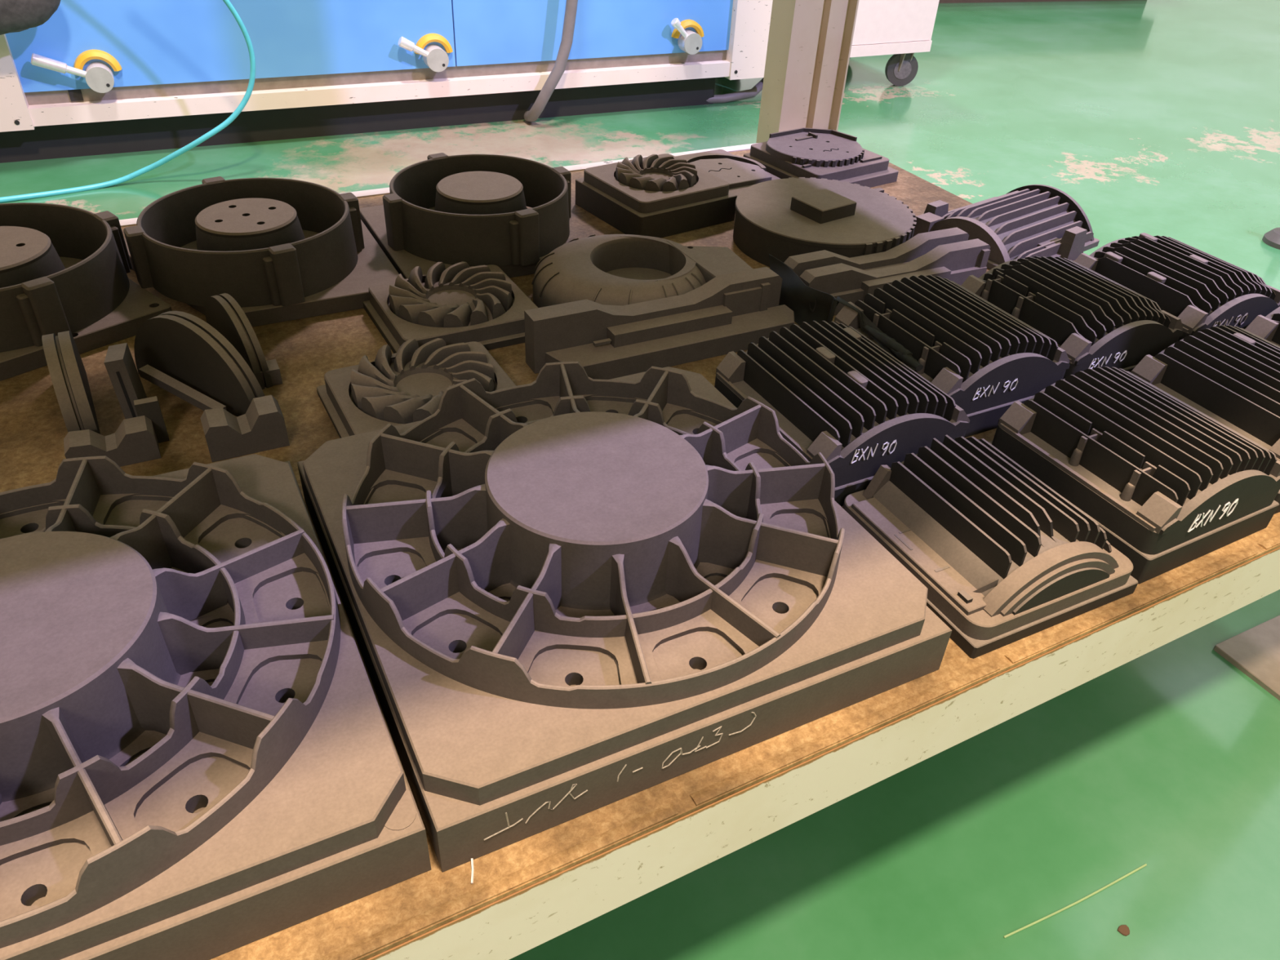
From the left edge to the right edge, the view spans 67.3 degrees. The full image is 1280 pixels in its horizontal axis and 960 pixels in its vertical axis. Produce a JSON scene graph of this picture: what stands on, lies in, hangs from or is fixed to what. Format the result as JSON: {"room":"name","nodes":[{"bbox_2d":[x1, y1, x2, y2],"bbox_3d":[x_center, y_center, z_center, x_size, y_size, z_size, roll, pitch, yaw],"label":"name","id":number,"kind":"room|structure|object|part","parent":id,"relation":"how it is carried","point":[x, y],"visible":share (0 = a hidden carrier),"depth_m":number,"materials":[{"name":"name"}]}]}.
{"room":"foundry","nodes":[
{"label":"foundry","id":0,"kind":"room"},
{"bbox_2d":[0,0,1279,959],"bbox_3d":[1.485,-1.995,4.382,17.000,0.001,17.000,-15,40,-23],"label":"floor","id":1,"kind":"structure","parent":0,"point":[1161,117],"depth_m":1.25,"materials":[{"name":"green paint"}]},
{"bbox_2d":[0,0,255,203],"bbox_3d":[-1.493,-0.980,2.218,1.135,0.678,0.070,-15,40,-23],"label":"air hose","id":2,"kind":"object","parent":1,"relation":"on","point":[252,60],"visible":1,"depth_m":2.48,"materials":[{"name":"teal plastic"}]},
{"bbox_2d":[0,0,773,163],"bbox_3d":[-1.134,-1.677,2.834,3.185,1.092,0.926,-13,40,-21],"label":"machine","id":3,"kind":"object","parent":1,"relation":"on","point":[97,77],"visible":1,"depth_m":2.79,"materials":[{"name":"metal"}]},
{"bbox_3d":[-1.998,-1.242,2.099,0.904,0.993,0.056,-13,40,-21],"label":"corner post","id":4,"kind":"part","parent":3,"relation":"part of","materials":[{"name":"white metal"}]},
{"bbox_2d":[0,0,60,35],"bbox_3d":[-1.526,-1.178,2.265,0.285,0.244,0.090,-15,40,-23],"label":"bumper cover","id":5,"kind":"object","parent":3,"relation":"attached to","point":[15,15],"visible":1,"depth_m":2.31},
{"bbox_3d":[-1.493,-1.066,2.478,0.131,0.069,0.029,-13,40,-21],"label":"lever","id":6,"kind":"part","parent":3,"relation":"part of","materials":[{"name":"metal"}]},
{"bbox_3d":[-1.426,-1.062,2.537,0.066,0.066,0.048,-13,40,-21],"label":"latch knob","id":7,"kind":"part","parent":3,"relation":"part of","materials":[{"name":"metal"}]},
{"bbox_3d":[-1.415,-1.048,2.519,0.065,0.065,0.002,-13,40,-21],"label":"knob","id":8,"kind":"part","parent":3,"relation":"part of","materials":[{"name":"metal"}]},
{"bbox_3d":[-1.067,-1.481,2.462,1.153,0.857,0.016,-13,40,-21],"label":"blue panel","id":9,"kind":"part","parent":3,"relation":"part of","materials":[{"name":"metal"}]},
{"bbox_3d":[-0.658,-1.188,2.915,2.100,0.045,0.050,-13,40,-21],"label":"rail","id":10,"kind":"part","parent":3,"relation":"part of","materials":[{"name":"white metal"}]},
{"bbox_3d":[-0.657,-1.262,2.807,0.096,0.064,0.029,-13,40,-21],"label":"lever","id":11,"kind":"part","parent":3,"relation":"part of","materials":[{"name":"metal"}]},
{"bbox_3d":[-0.607,-1.254,2.858,0.066,0.066,0.048,-13,40,-21],"label":"latch knob","id":12,"kind":"part","parent":3,"relation":"part of","materials":[{"name":"metal"}]},
{"bbox_3d":[-0.597,-1.240,2.840,0.065,0.065,0.002,-13,40,-21],"label":"knob","id":13,"kind":"part","parent":3,"relation":"part of","materials":[{"name":"white plastic"}]},
{"bbox_2d":[524,0,577,122],"bbox_3d":[-0.265,-1.411,2.878,0.191,0.691,0.086,4,37,0],"label":"hose","id":14,"kind":"object","parent":3,"relation":"attached to","point":[558,69],"visible":1,"depth_m":2.95,"materials":[{"name":"grey plastic"}]},
{"bbox_3d":[-0.112,-1.705,2.838,0.941,0.857,0.016,-13,40,-21],"label":"blue panel","id":15,"kind":"part","parent":3,"relation":"part of","materials":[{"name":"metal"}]},
{"bbox_3d":[0.132,-1.457,3.108,0.069,0.069,0.029,-13,40,-21],"label":"lever","id":16,"kind":"part","parent":3,"relation":"part of","materials":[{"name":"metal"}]},
{"bbox_3d":[0.164,-1.439,3.158,0.066,0.066,0.048,-13,40,-21],"label":"latch knob","id":17,"kind":"part","parent":3,"relation":"part of","materials":[{"name":"metal"}]},
{"bbox_3d":[0.174,-1.425,3.140,0.065,0.065,0.002,-13,40,-21],"label":"knob","id":18,"kind":"part","parent":3,"relation":"part of","materials":[{"name":"white plastic"}]},
{"bbox_3d":[0.404,-1.803,3.044,0.185,0.997,0.056,-13,40,-21],"label":"corner post","id":19,"kind":"part","parent":3,"relation":"part of","materials":[{"name":"white metal"}]},
{"bbox_2d":[0,0,1279,959],"bbox_3d":[-0.299,-0.636,0.784,2.480,1.942,1.445,-15,40,-23],"label":"table","id":20,"kind":"object","parent":1,"relation":"on","point":[526,893],"visible":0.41,"depth_m":0.84,"materials":[{"name":"beige paint"}]},
{"bbox_2d":[0,202,172,381],"bbox_3d":[-0.803,-0.248,1.198,0.317,0.096,0.318,29,44,30],"label":"mold","id":21,"kind":"object","parent":20,"relation":"on","point":[63,268],"visible":0.94,"depth_m":1.18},
{"bbox_2d":[41,330,169,466],"bbox_3d":[-0.578,-0.108,1.033,0.098,0.088,0.214,-15,40,-23],"label":"mold","id":22,"kind":"object","parent":20,"relation":"on","point":[137,438],"visible":0.99,"depth_m":0.99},
{"bbox_2d":[133,311,289,462],"bbox_3d":[-0.482,-0.121,1.049,0.087,0.098,0.252,-29,47,-36],"label":"mold","id":23,"kind":"object","parent":20,"relation":"on","point":[179,353],"visible":1,"depth_m":1.04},
{"bbox_2d":[0,453,431,959],"bbox_3d":[-0.429,0.143,0.680,0.432,0.120,0.442,-15,40,-23],"label":"fan pattern","id":24,"kind":"object","parent":20,"relation":"on","point":[199,758],"visible":1,"depth_m":0.63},
{"bbox_2d":[204,293,282,389],"bbox_3d":[-0.477,-0.180,1.145,0.040,0.080,0.161,-22,43,-30],"label":"disc","id":25,"kind":"object","parent":20,"relation":"on","point":[224,313],"visible":0.92,"depth_m":1.11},
{"bbox_2d":[123,176,399,326],"bbox_3d":[-0.538,-0.321,1.317,0.357,0.096,0.300,-15,40,-23],"label":"mold","id":26,"kind":"object","parent":20,"relation":"on","point":[284,250],"visible":0.97,"depth_m":1.27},
{"bbox_2d":[316,337,516,438],"bbox_3d":[-0.240,-0.097,1.079,0.206,0.047,0.184,-16,41,-24],"label":"impeller pattern","id":27,"kind":"object","parent":20,"relation":"on","point":[407,385],"visible":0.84,"depth_m":1.08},
{"bbox_3d":[-0.297,-0.102,1.065,0.065,0.026,0.022,18,39,19],"label":"blade","id":28,"kind":"part","parent":27,"relation":"part of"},
{"bbox_3d":[-0.300,-0.117,1.083,0.022,0.026,0.065,-25,45,-33],"label":"blade","id":29,"kind":"part","parent":27,"relation":"part of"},
{"bbox_3d":[-0.285,-0.090,1.048,0.065,0.026,0.022,3,37,0],"label":"blade","id":30,"kind":"part","parent":27,"relation":"part of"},
{"bbox_3d":[-0.292,-0.130,1.102,0.022,0.026,0.065,-8,38,-15],"label":"blade","id":31,"kind":"part","parent":27,"relation":"part of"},
{"bbox_3d":[-0.266,-0.081,1.038,0.065,0.026,0.022,-12,39,-19],"label":"blade","id":32,"kind":"part","parent":27,"relation":"part of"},
{"bbox_3d":[-0.276,-0.140,1.116,0.022,0.026,0.065,7,37,4],"label":"blade","id":33,"kind":"part","parent":27,"relation":"part of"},
{"bbox_3d":[-0.243,-0.077,1.034,0.022,0.026,0.065,31,45,32],"label":"blade","id":34,"kind":"part","parent":27,"relation":"part of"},
{"bbox_3d":[-0.243,-0.105,1.085,0.153,0.014,0.153,-16,41,-24],"label":"dish","id":35,"kind":"part","parent":27,"relation":"part of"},
{"bbox_3d":[-0.220,-0.079,1.039,0.022,0.026,0.065,14,38,14],"label":"blade","id":36,"kind":"part","parent":27,"relation":"part of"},
{"bbox_3d":[-0.255,-0.145,1.124,0.022,0.026,0.065,22,40,23],"label":"blade","id":37,"kind":"part","parent":27,"relation":"part of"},
{"bbox_3d":[-0.231,-0.144,1.125,0.065,0.026,0.022,-21,43,-29],"label":"blade","id":38,"kind":"part","parent":27,"relation":"part of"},
{"bbox_3d":[-0.189,-0.098,1.067,0.022,0.026,0.065,-16,41,-24],"label":"blade","id":39,"kind":"part","parent":27,"relation":"part of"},
{"bbox_3d":[-0.209,-0.137,1.118,0.065,0.026,0.022,-4,37,-10],"label":"blade","id":40,"kind":"part","parent":27,"relation":"part of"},
{"bbox_3d":[-0.191,-0.124,1.102,0.060,0.026,0.038,26,42,28],"label":"blade","id":41,"kind":"part","parent":27,"relation":"part of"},
{"bbox_3d":[-0.185,-0.110,1.083,0.038,0.026,0.060,-16,41,-24],"label":"blade","id":42,"kind":"part","parent":27,"relation":"part of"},
{"bbox_2d":[363,261,537,353],"bbox_3d":[-0.243,-0.231,1.259,0.200,0.047,0.186,-16,41,-24],"label":"impeller pattern","id":43,"kind":"object","parent":20,"relation":"on","point":[460,303],"visible":0.97,"depth_m":1.23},
{"bbox_3d":[-0.301,-0.233,1.240,0.065,0.026,0.022,18,39,19],"label":"blade","id":44,"kind":"part","parent":43,"relation":"part of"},
{"bbox_3d":[-0.303,-0.247,1.258,0.022,0.026,0.065,-25,45,-33],"label":"blade","id":45,"kind":"part","parent":43,"relation":"part of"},
{"bbox_3d":[-0.289,-0.220,1.223,0.065,0.026,0.022,3,37,0],"label":"blade","id":46,"kind":"part","parent":43,"relation":"part of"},
{"bbox_3d":[-0.296,-0.260,1.277,0.022,0.026,0.065,-8,38,-15],"label":"blade","id":47,"kind":"part","parent":43,"relation":"part of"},
{"bbox_3d":[-0.270,-0.211,1.213,0.065,0.026,0.022,-12,39,-19],"label":"blade","id":48,"kind":"part","parent":43,"relation":"part of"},
{"bbox_3d":[-0.280,-0.270,1.291,0.022,0.026,0.065,7,37,4],"label":"blade","id":49,"kind":"part","parent":43,"relation":"part of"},
{"bbox_3d":[-0.247,-0.207,1.209,0.022,0.026,0.065,31,45,32],"label":"blade","id":50,"kind":"part","parent":43,"relation":"part of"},
{"bbox_3d":[-0.258,-0.275,1.300,0.022,0.026,0.065,22,40,23],"label":"blade","id":51,"kind":"part","parent":43,"relation":"part of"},
{"bbox_3d":[-0.224,-0.209,1.214,0.022,0.026,0.065,14,38,14],"label":"blade","id":52,"kind":"part","parent":43,"relation":"part of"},
{"bbox_3d":[-0.247,-0.235,1.260,0.153,0.014,0.153,-16,41,-24],"label":"dish","id":53,"kind":"part","parent":43,"relation":"part of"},
{"bbox_3d":[-0.234,-0.274,1.300,0.065,0.026,0.022,-21,43,-29],"label":"blade","id":54,"kind":"part","parent":43,"relation":"part of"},
{"bbox_3d":[-0.204,-0.217,1.226,0.022,0.026,0.065,-1,37,-5],"label":"blade","id":55,"kind":"part","parent":43,"relation":"part of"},
{"bbox_3d":[-0.213,-0.267,1.293,0.065,0.026,0.022,-4,37,-10],"label":"blade","id":56,"kind":"part","parent":43,"relation":"part of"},
{"bbox_3d":[-0.197,-0.256,1.279,0.065,0.026,0.022,10,37,9],"label":"blade","id":57,"kind":"part","parent":43,"relation":"part of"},
{"bbox_3d":[-0.192,-0.229,1.242,0.022,0.026,0.065,-16,41,-24],"label":"blade","id":58,"kind":"part","parent":43,"relation":"part of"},
{"bbox_3d":[-0.190,-0.242,1.261,0.065,0.026,0.022,26,42,28],"label":"blade","id":59,"kind":"part","parent":43,"relation":"part of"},
{"bbox_2d":[359,152,571,279],"bbox_3d":[-0.243,-0.403,1.449,0.298,0.096,0.296,-15,40,-23],"label":"mold","id":60,"kind":"object","parent":20,"relation":"on","point":[472,209],"visible":0.95,"depth_m":1.39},
{"bbox_2d":[471,857,474,884],"bbox_3d":[-0.112,0.261,0.642,0.002,0.004,0.017,-2,37,-8],"label":"chalk mark","id":61,"kind":"object","parent":20,"relation":"on","point":[472,859],"visible":1,"depth_m":0.64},
{"bbox_2d":[297,360,951,871],"bbox_3d":[-0.037,0.042,0.846,0.432,0.120,0.443,-15,40,-23],"label":"fan pattern","id":62,"kind":"object","parent":20,"relation":"on","point":[566,594],"visible":1,"depth_m":0.76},
{"bbox_2d":[531,234,753,307],"bbox_3d":[-0.009,-0.283,1.338,0.285,0.058,0.241,-15,40,-23],"label":"volute pattern","id":63,"kind":"object","parent":20,"relation":"on","point":[608,269],"visible":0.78,"depth_m":1.31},
{"bbox_2d":[666,240,753,282],"bbox_3d":[0.100,-0.290,1.355,0.074,0.058,0.140,-15,40,-23],"label":"outlet","id":64,"kind":"object","parent":63,"relation":"attached to","point":[707,263],"depth_m":1.33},
{"bbox_2d":[575,153,737,238],"bbox_3d":[0.026,-0.481,1.593,0.196,0.075,0.192,-21,43,-29],"label":"impeller pattern","id":65,"kind":"object","parent":20,"relation":"on","point":[663,195],"visible":0.99,"depth_m":1.55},
{"bbox_3d":[-0.017,-0.491,1.560,0.056,0.024,0.021,14,38,14],"label":"blade","id":66,"kind":"part","parent":65,"relation":"part of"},
{"bbox_3d":[-0.022,-0.503,1.576,0.056,0.024,0.021,32,45,33],"label":"blade","id":67,"kind":"part","parent":65,"relation":"part of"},
{"bbox_3d":[-0.018,-0.515,1.593,0.021,0.024,0.056,-11,39,-19],"label":"blade","id":68,"kind":"part","parent":65,"relation":"part of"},
{"bbox_3d":[-0.005,-0.481,1.548,0.056,0.024,0.021,0,37,-5],"label":"blade","id":69,"kind":"part","parent":65,"relation":"part of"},
{"bbox_3d":[-0.006,-0.524,1.606,0.021,0.024,0.056,3,37,0],"label":"blade","id":70,"kind":"part","parent":65,"relation":"part of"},
{"bbox_3d":[0.013,-0.474,1.540,0.056,0.024,0.021,-16,41,-24],"label":"blade","id":71,"kind":"part","parent":65,"relation":"part of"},
{"bbox_3d":[0.011,-0.530,1.615,0.021,0.024,0.056,18,39,19],"label":"blade","id":72,"kind":"part","parent":65,"relation":"part of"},
{"bbox_3d":[0.033,-0.472,1.540,0.021,0.024,0.056,27,43,28],"label":"blade","id":73,"kind":"part","parent":65,"relation":"part of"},
{"bbox_3d":[0.027,-0.496,1.582,0.129,0.014,0.129,-21,43,-29],"label":"dish","id":74,"kind":"part","parent":65,"relation":"part of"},
{"bbox_3d":[0.031,-0.531,1.617,0.056,0.024,0.021,-25,45,-32],"label":"blade","id":75,"kind":"part","parent":65,"relation":"part of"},
{"bbox_3d":[0.052,-0.476,1.545,0.021,0.024,0.056,11,37,10],"label":"blade","id":76,"kind":"part","parent":65,"relation":"part of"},
{"bbox_3d":[0.051,-0.526,1.613,0.056,0.024,0.021,-8,38,-14],"label":"blade","id":77,"kind":"part","parent":65,"relation":"part of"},
{"bbox_3d":[0.066,-0.518,1.603,0.056,0.024,0.021,7,37,5],"label":"blade","id":78,"kind":"part","parent":65,"relation":"part of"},
{"bbox_3d":[0.067,-0.483,1.557,0.021,0.024,0.056,-4,37,-10],"label":"blade","id":79,"kind":"part","parent":65,"relation":"part of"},
{"bbox_3d":[0.075,-0.506,1.588,0.056,0.024,0.021,22,41,24],"label":"blade","id":80,"kind":"part","parent":65,"relation":"part of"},
{"bbox_3d":[0.075,-0.494,1.572,0.021,0.024,0.056,-20,42,-28],"label":"blade","id":81,"kind":"part","parent":65,"relation":"part of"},
{"bbox_2d":[524,266,794,379],"bbox_3d":[0.039,-0.196,1.214,0.362,0.071,0.078,-15,40,-23],"label":"mold","id":82,"kind":"object","parent":20,"relation":"on","point":[728,313],"visible":0.94,"depth_m":1.20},
{"bbox_3d":[0.138,-0.228,1.262,0.068,0.054,0.007,-15,40,-23],"label":"panel","id":83,"kind":"part","parent":82,"relation":"part of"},
{"bbox_2d":[675,149,780,195],"bbox_3d":[0.152,-0.550,1.736,0.155,0.028,0.230,-19,42,-27],"label":"plate","id":84,"kind":"object","parent":20,"relation":"on","point":[740,172],"visible":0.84,"depth_m":1.73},
{"bbox_3d":[0.157,-0.555,1.728,0.130,0.009,0.130,-19,42,-27],"label":"plate","id":85,"kind":"part","parent":84,"relation":"part of","materials":[{"name":"grey metal"}]},
{"bbox_3d":[0.359,-1.236,1.637,0.150,1.934,0.075,-15,40,-23],"label":"post","id":86,"kind":"part","parent":20,"relation":"part of","materials":[{"name":"beige metal"}]},
{"bbox_2d":[743,127,898,187],"bbox_3d":[0.339,-0.603,1.798,0.204,0.056,0.212,-21,43,-29],"label":"disc","id":87,"kind":"object","parent":20,"relation":"on","point":[806,153],"visible":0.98,"depth_m":1.76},
{"bbox_2d":[733,177,916,266],"bbox_3d":[0.295,-0.414,1.522,0.292,0.076,0.285,1,37,-3],"label":"disc","id":88,"kind":"object","parent":20,"relation":"on","point":[782,219],"visible":0.94,"depth_m":1.47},
{"bbox_2d":[714,320,970,506],"bbox_3d":[0.216,-0.086,1.048,0.201,0.108,0.212,-15,40,-23],"label":"mold","id":89,"kind":"object","parent":20,"relation":"on","point":[832,391],"visible":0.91,"depth_m":0.99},
{"bbox_3d":[0.131,-0.066,1.008,0.004,0.004,0.192,-15,40,-23],"label":"rail","id":90,"kind":"part","parent":89,"relation":"part of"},
{"bbox_2d":[768,253,923,371],"bbox_3d":[0.245,-0.199,1.218,0.023,0.082,0.340,-13,39,-20],"label":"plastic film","id":91,"kind":"object","parent":20,"relation":"on","point":[808,304],"visible":0.87,"depth_m":1.25,"materials":[{"name":"black plastic"}]},
{"bbox_2d":[783,226,990,315],"bbox_3d":[0.358,-0.299,1.384,0.318,0.062,0.086,-14,40,-22],"label":"mold","id":92,"kind":"object","parent":20,"relation":"on","point":[948,254],"visible":0.76,"depth_m":1.38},
{"bbox_3d":[0.505,-0.318,1.418,0.012,0.046,0.006,-14,40,-22],"label":"panel","id":93,"kind":"part","parent":92,"relation":"part of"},
{"bbox_2d":[834,275,1070,437],"bbox_3d":[0.372,-0.162,1.163,0.201,0.107,0.212,-15,40,-23],"label":"mold","id":94,"kind":"object","parent":20,"relation":"on","point":[987,359],"visible":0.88,"depth_m":1.10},
{"bbox_2d":[841,435,1137,658],"bbox_3d":[0.329,0.038,0.909,0.202,0.085,0.207,-15,40,-23],"label":"finned casting mold","id":95,"kind":"object","parent":20,"relation":"on","point":[1002,558],"visible":0.97,"depth_m":0.86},
{"bbox_3d":[0.372,0.091,0.842,0.116,0.027,0.004,-15,40,-23],"label":"panel","id":96,"kind":"part","parent":95,"relation":"part of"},
{"bbox_2d":[913,184,1099,269],"bbox_3d":[0.602,-0.420,1.560,0.247,0.069,0.216,-23,44,-31],"label":"shell","id":97,"kind":"object","parent":20,"relation":"on","point":[1031,220],"visible":0.87,"depth_m":1.53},
{"bbox_3d":[0.601,-0.399,1.582,0.240,0.010,0.200,-23,44,-31],"label":"plate","id":98,"kind":"part","parent":97,"relation":"part of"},
{"bbox_2d":[961,256,1183,379],"bbox_3d":[0.551,-0.213,1.245,0.201,0.107,0.212,-15,40,-23],"label":"mold","id":99,"kind":"object","parent":20,"relation":"on","point":[1098,321],"visible":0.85,"depth_m":1.19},
{"bbox_2d":[988,366,1279,583],"bbox_3d":[0.512,-0.027,0.992,0.200,0.107,0.212,-16,41,-24],"label":"mold","id":100,"kind":"object","parent":20,"relation":"on","point":[1169,485],"visible":0.96,"depth_m":0.94,"materials":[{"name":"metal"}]},
{"bbox_3d":[0.428,-0.006,0.951,0.004,0.004,0.192,-16,41,-24],"label":"rail","id":101,"kind":"part","parent":100,"relation":"part of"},
{"bbox_2d":[1074,232,1279,341],"bbox_3d":[0.734,-0.261,1.323,0.201,0.108,0.212,-15,40,-23],"label":"mold","id":102,"kind":"object","parent":20,"relation":"on","point":[1203,290],"visible":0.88,"depth_m":1.26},
{"bbox_3d":[0.649,-0.241,1.283,0.004,0.004,0.192,-15,40,-23],"label":"rail","id":103,"kind":"part","parent":102,"relation":"part of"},
{"bbox_2d":[1130,324,1279,514],"bbox_3d":[0.700,-0.087,1.087,0.200,0.108,0.212,-15,40,-23],"label":"mold","id":104,"kind":"object","parent":20,"relation":"on","point":[1230,375],"visible":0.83,"depth_m":1.07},
{"bbox_3d":[0.934,0.230,1.338,0.265,0.008,0.112,-15,40,-23],"label":"foot plate","id":105,"kind":"part","parent":20,"relation":"part of","materials":[{"name":"metal"}]},
{"bbox_2d":[1244,306,1279,346],"bbox_3d":[0.894,-0.149,1.187,0.200,0.107,0.212,-15,40,-23],"label":"mold","id":106,"kind":"object","parent":20,"relation":"on","point":[1268,327],"visible":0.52,"depth_m":1.20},
{"bbox_2d":[706,77,764,103],"bbox_3d":[0.369,-1.489,3.503,0.226,0.137,0.850,30,44,32],"label":"cable","id":107,"kind":"object","parent":1,"relation":"on","point":[750,93],"visible":0.35,"depth_m":3.41,"materials":[{"name":"grey rubber"}]},
{"bbox_2d":[849,0,939,86],"bbox_3d":[0.688,-1.931,3.485,0.686,0.892,0.508,-14,40,-22],"label":"trolley","id":108,"kind":"object","parent":1,"relation":"on","point":[903,28],"visible":0.28,"depth_m":3.51,"materials":[{"name":"metal"}]},
{"bbox_3d":[0.674,-1.693,3.662,0.686,0.038,0.508,-14,40,-22],"label":"frame","id":109,"kind":"part","parent":108,"relation":"part of","materials":[{"name":"white metal"}]},
{"bbox_2d":[938,0,1126,3],"bbox_3d":[1.896,-2.896,5.383,2.110,0.290,0.760,-9,38,-16],"label":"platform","id":110,"kind":"object","parent":1,"relation":"on","point":[940,1],"visible":0.5,"depth_m":5.24,"materials":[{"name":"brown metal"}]},
{"bbox_2d":[1003,863,1146,937],"bbox_3d":[0.464,0.445,1.017,0.203,0.002,0.004,-14,40,-21],"label":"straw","id":111,"kind":"object","parent":1,"relation":"on","point":[1144,864],"visible":1,"depth_m":1.01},
{"bbox_2d":[1117,924,1129,936],"bbox_3d":[0.500,0.465,0.993,0.013,0.002,0.010,-15,40,-23],"label":"scrap","id":112,"kind":"object","parent":1,"relation":"on","point":[1124,930],"visible":1,"depth_m":0.99,"materials":[{"name":"brown"}]},
{"bbox_2d":[1262,227,1279,249],"bbox_3d":[1.721,-0.677,2.525,0.110,0.120,0.110,-15,40,-23],"label":"machine foot","id":113,"kind":"object","parent":1,"relation":"on","point":[1272,237],"visible":1,"depth_m":2.54,"materials":[{"name":"grey metal"}]}
]}

